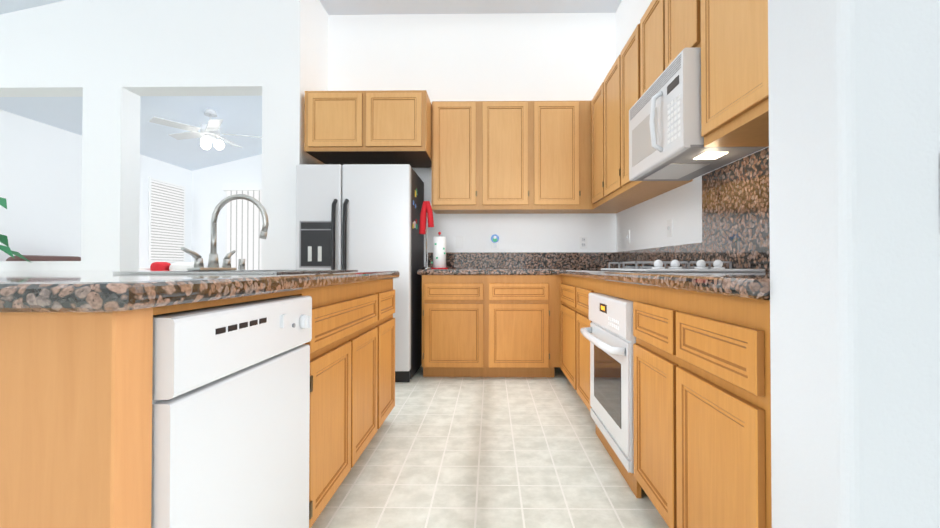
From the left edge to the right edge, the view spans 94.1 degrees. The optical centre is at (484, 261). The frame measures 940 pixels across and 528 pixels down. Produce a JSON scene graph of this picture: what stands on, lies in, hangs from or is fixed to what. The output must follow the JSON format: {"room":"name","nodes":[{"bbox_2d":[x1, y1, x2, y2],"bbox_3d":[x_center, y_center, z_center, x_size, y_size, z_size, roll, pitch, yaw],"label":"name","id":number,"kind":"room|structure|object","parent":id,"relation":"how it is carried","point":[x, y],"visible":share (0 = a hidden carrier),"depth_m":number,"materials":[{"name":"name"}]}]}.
{"room":"kitchen","nodes":[
{"label":"kitchen","id":0,"kind":"room"},
{"bbox_2d":[0,110,191,267],"bbox_3d":[-4.775,-0.999,5.526,0.200,4.000,3.250,0,-1,1],"label":"wall","id":1,"kind":"structure","parent":0,"point":[40,179],"depth_m":4.70,"materials":[{"name":"white paint"}]},
{"bbox_2d":[148,177,184,261],"bbox_3d":[-4.650,-0.579,6.415,0.020,1.180,0.700,0,-1,1],"label":"window blind","id":2,"kind":"object","parent":1,"relation":"attached to","point":[166,227],"visible":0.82,"depth_m":6.38,"materials":[{"name":"white plastic"}]},
{"bbox_2d":[0,0,275,270],"bbox_3d":[-4.423,-1.018,3.796,5.350,4.000,0.200,0,-1,1],"label":"wall","id":3,"kind":"structure","parent":0,"point":[110,62],"depth_m":3.68,"materials":[{"name":"white paint"}]},
{"bbox_2d":[191,154,261,267],"bbox_3d":[-3.279,-0.982,7.030,3.150,4.000,0.200,0,-1,1],"label":"wall","id":4,"kind":"structure","parent":0,"point":[208,193],"depth_m":6.94,"materials":[{"name":"white paint"}]},
{"bbox_2d":[223,182,261,269],"bbox_3d":[-3.131,-0.114,6.886,1.990,2.260,0.060,0,-1,1],"label":"window blind","id":5,"kind":"object","parent":4,"relation":"attached to","point":[243,223],"visible":0.21,"depth_m":6.91,"materials":[{"name":"white plastic"}]},
{"bbox_2d":[275,0,328,269],"bbox_3d":[-1.626,-1.000,5.383,0.200,4.000,3.450,0,-1,1],"label":"wall","id":6,"kind":"structure","parent":0,"point":[301,47],"depth_m":3.67,"materials":[{"name":"white paint"}]},
{"bbox_2d":[0,0,621,170],"bbox_3d":[-2.021,-1.973,2.153,10.600,1.069,9.940,0,-1,1],"label":"ceiling","id":7,"kind":"structure","parent":0,"point":[240,115],"depth_m":4.78,"materials":[{"name":"white paint"}]},
{"bbox_2d":[149,109,261,149],"bbox_3d":[-3.263,-1.569,5.230,1.161,0.460,1.117,0,-1,1],"label":"ceiling fan","id":8,"kind":"object","parent":7,"relation":"hanging from","point":[209,133],"visible":1,"depth_m":5.13,"materials":[{"name":"white painted metal"},{"name":"white painted wood"},{"name":"frosted glass"}]},
{"bbox_2d":[328,13,615,266],"bbox_3d":[-0.130,-1.012,4.377,3.220,4.000,0.200,0,-1,1],"label":"wall","id":9,"kind":"structure","parent":0,"point":[516,57],"depth_m":4.28,"materials":[{"name":"white paint"}]},
{"bbox_2d":[304,90,431,167],"bbox_3d":[-1.002,-1.179,3.975,1.028,0.514,0.628,0,-1,1],"label":"upper cabinet","id":10,"kind":"object","parent":9,"relation":"attached to","point":[368,127],"visible":0.88,"depth_m":3.67,"materials":[{"name":"brown wood"}]},
{"bbox_2d":[431,101,482,213],"bbox_3d":[-0.265,-0.962,4.112,0.433,0.984,0.328,0,-1,1],"label":"upper cabinet","id":11,"kind":"object","parent":9,"relation":"attached to","point":[455,124],"depth_m":3.96,"materials":[{"name":"brown wood"}]},
{"bbox_2d":[491,234,498,248],"bbox_3d":[0.098,-0.191,4.242,0.080,0.144,0.042,0,-1,1],"label":"outlet","id":12,"kind":"object","parent":9,"relation":"attached to","point":[494,241],"visible":0.98,"depth_m":4.24,"materials":[{"name":"white plastic"}]},
{"bbox_2d":[479,101,530,213],"bbox_3d":[0.185,-0.962,4.106,0.467,0.984,0.328,0,-1,1],"label":"upper cabinet","id":13,"kind":"object","parent":9,"relation":"attached to","point":[511,157],"depth_m":3.95,"materials":[{"name":"brown wood"}]},
{"bbox_2d":[428,252,611,268],"bbox_3d":[0.348,-0.008,4.244,1.800,0.159,0.025,0,-1,1],"label":"backsplash","id":14,"kind":"structure","parent":9,"relation":"attached to","point":[454,260],"depth_m":4.23,"materials":[{"name":"brown stone"}]},
{"bbox_2d":[531,101,582,213],"bbox_3d":[0.635,-0.962,4.100,0.433,0.984,0.328,0,-1,1],"label":"upper cabinet","id":15,"kind":"object","parent":9,"relation":"attached to","point":[556,126],"depth_m":3.94,"materials":[{"name":"brown wood"}]},
{"bbox_2d":[580,236,586,247],"bbox_3d":[0.958,-0.188,4.246,0.075,0.118,0.010,0,-1,1],"label":"electrical outlet","id":16,"kind":"object","parent":9,"relation":"attached to","point":[583,241],"visible":1,"depth_m":4.25,"materials":[{"name":"white plastic"}]},
{"bbox_2d":[579,101,624,212],"bbox_3d":[1.063,-0.962,4.094,0.423,0.984,0.328,0,-1,1],"label":"upper cabinet","id":17,"kind":"object","parent":9,"relation":"attached to","point":[587,108],"depth_m":3.95,"materials":[{"name":"brown wood"}]},
{"bbox_2d":[311,365,668,527],"bbox_3d":[-2.019,1.014,2.250,10.600,0.100,10.200,0,-1,1],"label":"floor","id":18,"kind":"structure","parent":0,"point":[485,452],"depth_m":2.05,"materials":[{"name":"tile"}]},
{"bbox_2d":[0,197,30,262],"bbox_3d":[-3.821,0.236,3.239,0.638,1.479,0.672,0,-1,1],"label":"potted plant","id":19,"kind":"object","parent":18,"relation":"on","point":[4,238],"visible":1,"depth_m":3.33,"materials":[{"name":"green plant"}]},
{"bbox_2d":[6,255,80,260],"bbox_3d":[-4.248,0.465,4.512,0.720,1.050,0.750,0,-1,1],"label":"table","id":20,"kind":"object","parent":18,"relation":"on","point":[49,258],"visible":0.08,"depth_m":4.40,"materials":[{"name":"brown wood"}]},
{"bbox_2d":[0,312,115,527],"bbox_3d":[-1.955,0.518,1.088,1.520,0.868,0.608,0,-1,1],"label":"base cabinet","id":21,"kind":"object","parent":18,"relation":"on","point":[75,420],"depth_m":0.69,"materials":[{"name":"brown wood"}]},
{"bbox_2d":[0,270,399,312],"bbox_3d":[-1.632,0.067,1.690,2.190,0.047,2.050,0,-1,1],"label":"countertop","id":22,"kind":"structure","parent":21,"relation":"on","point":[71,291],"depth_m":0.79,"materials":[{"name":"stone"}]},
{"bbox_2d":[181,194,268,270],"bbox_3d":[-1.033,-0.123,1.846,0.259,0.320,0.374,0,-1,1],"label":"faucet","id":23,"kind":"object","parent":22,"relation":"on","point":[213,262],"visible":1,"depth_m":1.82,"materials":[{"name":"silver metal"}]},
{"bbox_2d":[113,270,357,273],"bbox_3d":[-0.922,0.126,1.825,0.529,0.177,0.854,0,-1,1],"label":"sink","id":24,"kind":"object","parent":22,"relation":"in","point":[233,272],"visible":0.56,"depth_m":1.50,"materials":[{"name":"silver metal"}]},
{"bbox_2d":[139,262,193,269],"bbox_3d":[-4.198,0.506,5.986,0.900,1.000,1.800,0,-1,1],"label":"sofa","id":25,"kind":"object","parent":18,"relation":"on","point":[169,266],"visible":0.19,"depth_m":5.79,"materials":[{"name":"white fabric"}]},
{"bbox_2d":[151,296,311,527],"bbox_3d":[-0.844,0.527,1.073,0.643,0.848,0.596,0,-1,1],"label":"dishwasher","id":26,"kind":"object","parent":18,"relation":"on","point":[230,410],"visible":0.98,"depth_m":0.96,"materials":[{"name":"white metal"}]},
{"bbox_2d":[108,311,383,527],"bbox_3d":[-0.868,0.610,1.812,0.634,0.700,0.870,0,-1,1],"label":"base cabinet","id":27,"kind":"object","parent":18,"relation":"on","point":[347,347],"depth_m":1.48,"materials":[{"name":"brown wood"}]},
{"bbox_2d":[312,303,394,420],"bbox_3d":[-0.859,0.617,2.452,0.634,0.700,0.412,0,-1,1],"label":"base cabinet","id":28,"kind":"object","parent":18,"relation":"on","point":[388,308],"depth_m":2.45,"materials":[{"name":"brown wood"}]},
{"bbox_2d":[296,164,423,381],"bbox_3d":[-1.054,0.101,3.840,0.926,1.762,0.815,0,-1,1],"label":"refrigerator","id":29,"kind":"object","parent":18,"relation":"on","point":[357,216],"visible":0.69,"depth_m":3.51,"materials":[{"name":"grey metal"}]},
{"bbox_2d":[422,275,485,376],"bbox_3d":[-0.254,0.550,3.946,0.539,0.868,0.627,0,-1,1],"label":"base cabinet","id":30,"kind":"object","parent":18,"relation":"on","point":[453,306],"depth_m":3.64,"materials":[{"name":"brown wood"}]},
{"bbox_2d":[417,269,552,274],"bbox_3d":[0.014,0.092,3.939,1.140,0.047,0.643,0,-1,1],"label":"countertop","id":31,"kind":"structure","parent":30,"relation":"on","point":[421,271],"depth_m":3.62,"materials":[{"name":"stone"}]},
{"bbox_2d":[419,201,433,268],"bbox_3d":[-0.497,-0.226,3.743,0.129,0.583,0.100,0,-1,1],"label":"towel stand","id":32,"kind":"object","parent":31,"relation":"on","point":[426,212],"visible":1,"depth_m":3.72,"materials":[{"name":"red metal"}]},
{"bbox_2d":[431,232,447,268],"bbox_3d":[-0.397,-0.098,3.840,0.150,0.328,0.150,0,-1,1],"label":"paper towel holder","id":33,"kind":"object","parent":31,"relation":"on","point":[439,252],"visible":0.98,"depth_m":3.79,"materials":[{"name":"white paper"}]},
{"bbox_2d":[486,275,549,376],"bbox_3d":[0.275,0.550,3.939,0.519,0.868,0.627,0,-1,1],"label":"base cabinet","id":34,"kind":"object","parent":18,"relation":"on","point":[491,325],"depth_m":3.63,"materials":[{"name":"brown wood"}]},
{"bbox_2d":[550,275,561,376],"bbox_3d":[0.904,0.550,3.930,0.738,0.868,0.627,0,-1,1],"label":"base cabinet","id":35,"kind":"object","parent":18,"relation":"on","point":[555,280],"depth_m":3.64,"materials":[{"name":"brown wood"}]},
{"bbox_2d":[561,275,572,385],"bbox_3d":[0.940,0.543,3.286,0.648,0.868,0.693,0,-1,1],"label":"base cabinet","id":36,"kind":"object","parent":18,"relation":"on","point":[567,281],"depth_m":3.31,"materials":[{"name":"brown wood"}]},
{"bbox_2d":[573,277,624,434],"bbox_3d":[0.932,0.536,2.703,0.648,0.868,0.473,0,-1,1],"label":"base cabinet","id":37,"kind":"object","parent":18,"relation":"on","point":[582,287],"depth_m":2.72,"materials":[{"name":"brown wood"}]},
{"bbox_2d":[625,283,668,526],"bbox_3d":[0.916,0.523,1.565,0.648,0.868,0.415,0,-1,1],"label":"base cabinet","id":38,"kind":"object","parent":18,"relation":"on","point":[650,385],"depth_m":1.59,"materials":[{"name":"brown wood"}]},
{"bbox_2d":[580,293,635,472],"bbox_3d":[0.839,0.518,2.121,0.661,0.694,0.684,0,-1,1],"label":"oven","id":39,"kind":"object","parent":38,"relation":"in","point":[608,335],"visible":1,"depth_m":1.98,"materials":[{"name":"white metal"}]},
{"bbox_2d":[665,288,771,527],"bbox_3d":[0.910,0.518,1.137,0.648,0.868,0.441,0,-1,1],"label":"base cabinet","id":40,"kind":"object","parent":18,"relation":"on","point":[702,402],"depth_m":1.11,"materials":[{"name":"brown wood"}]},
{"bbox_2d":[553,269,769,298],"bbox_3d":[0.910,0.077,2.585,0.688,0.047,3.326,0,-1,1],"label":"countertop","id":41,"kind":"structure","parent":40,"relation":"on","point":[752,285],"depth_m":1.27,"materials":[{"name":"stone"}]},
{"bbox_2d":[601,260,765,271],"bbox_3d":[0.956,0.022,2.265,0.520,0.054,0.760,0,-1,1],"label":"cooktop","id":42,"kind":"object","parent":41,"relation":"in","point":[676,266],"visible":1,"depth_m":1.95,"materials":[{"name":"white metal"}]},
{"bbox_2d":[616,0,767,251],"bbox_3d":[1.356,-1.032,2.592,0.200,4.000,3.330,0,-1,1],"label":"wall","id":43,"kind":"structure","parent":0,"point":[645,223],"depth_m":3.26,"materials":[{"name":"white paint"}]},
{"bbox_2d":[591,89,636,208],"bbox_3d":[1.110,-0.967,3.722,0.318,0.984,0.450,0,-1,1],"label":"upper cabinet","id":44,"kind":"object","parent":43,"relation":"attached to","point":[597,169],"depth_m":3.76,"materials":[{"name":"brown wood"}]},
{"bbox_2d":[599,56,655,203],"bbox_3d":[1.104,-0.972,3.270,0.318,0.984,0.453,0,-1,1],"label":"upper cabinet","id":45,"kind":"object","parent":43,"relation":"attached to","point":[609,89],"depth_m":3.35,"materials":[{"name":"brown wood"}]},
{"bbox_2d":[626,230,629,243],"bbox_3d":[1.263,-0.217,3.869,0.016,0.118,0.075,0,-1,1],"label":"light switch","id":46,"kind":"object","parent":43,"relation":"attached to","point":[628,236],"visible":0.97,"depth_m":3.85,"materials":[{"name":"white plastic"}]},
{"bbox_2d":[639,0,658,98],"bbox_3d":[1.093,-1.199,2.462,0.318,0.548,0.375,0,-1,1],"label":"upper cabinet","id":47,"kind":"object","parent":43,"relation":"attached to","point":[649,23],"depth_m":2.50,"materials":[{"name":"brown wood"}]},
{"bbox_2d":[619,24,692,195],"bbox_3d":[1.098,-0.976,2.846,0.318,0.984,0.397,0,-1,1],"label":"upper cabinet","id":48,"kind":"object","parent":43,"relation":"attached to","point":[629,57],"depth_m":2.91,"materials":[{"name":"brown wood"}]},
{"bbox_2d":[667,219,672,236],"bbox_3d":[1.251,-0.228,2.969,0.016,0.118,0.075,0,-1,1],"label":"light switch","id":49,"kind":"object","parent":43,"relation":"attached to","point":[669,228],"visible":0.97,"depth_m":2.96,"materials":[{"name":"white plastic"}]},
{"bbox_2d":[659,0,698,75],"bbox_3d":[1.088,-1.203,2.083,0.318,0.548,0.383,0,-1,1],"label":"upper cabinet","id":50,"kind":"object","parent":43,"relation":"attached to","point":[678,30],"depth_m":2.15,"materials":[{"name":"brown wood"}]},
{"bbox_2d":[629,48,765,180],"bbox_3d":[1.013,-0.707,2.268,0.418,0.438,0.744,0,-1,1],"label":"over-the-range microwave","id":51,"kind":"object","parent":50,"relation":"attached to","point":[666,140],"visible":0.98,"depth_m":2.09,"materials":[{"name":"white"}]},
{"bbox_2d":[612,147,769,271],"bbox_3d":[1.242,-0.216,2.584,0.025,0.536,3.326,0,-1,1],"label":"backsplash","id":52,"kind":"structure","parent":43,"relation":"attached to","point":[735,215],"depth_m":2.16,"materials":[{"name":"brown stone"}]},
{"bbox_2d":[695,0,768,146],"bbox_3d":[1.082,-0.990,1.641,0.318,0.984,0.497,0,-1,1],"label":"upper cabinet","id":53,"kind":"object","parent":43,"relation":"attached to","point":[729,38],"depth_m":1.67,"materials":[{"name":"brown wood"}]},
{"bbox_2d":[767,0,768,111],"bbox_3d":[1.075,-0.995,1.162,0.318,0.984,0.461,0,-1,1],"label":"upper cabinet","id":54,"kind":"object","parent":43,"relation":"attached to","point":[767,0],"depth_m":1.42,"materials":[{"name":"brown wood"}]},
{"bbox_2d":[768,0,939,527],"bbox_3d":[1.931,-1.052,0.819,2.660,4.000,0.200,0,-1,1],"label":"wall","id":55,"kind":"structure","parent":0,"point":[854,153],"depth_m":0.73,"materials":[{"name":"white paint"}]}
]}

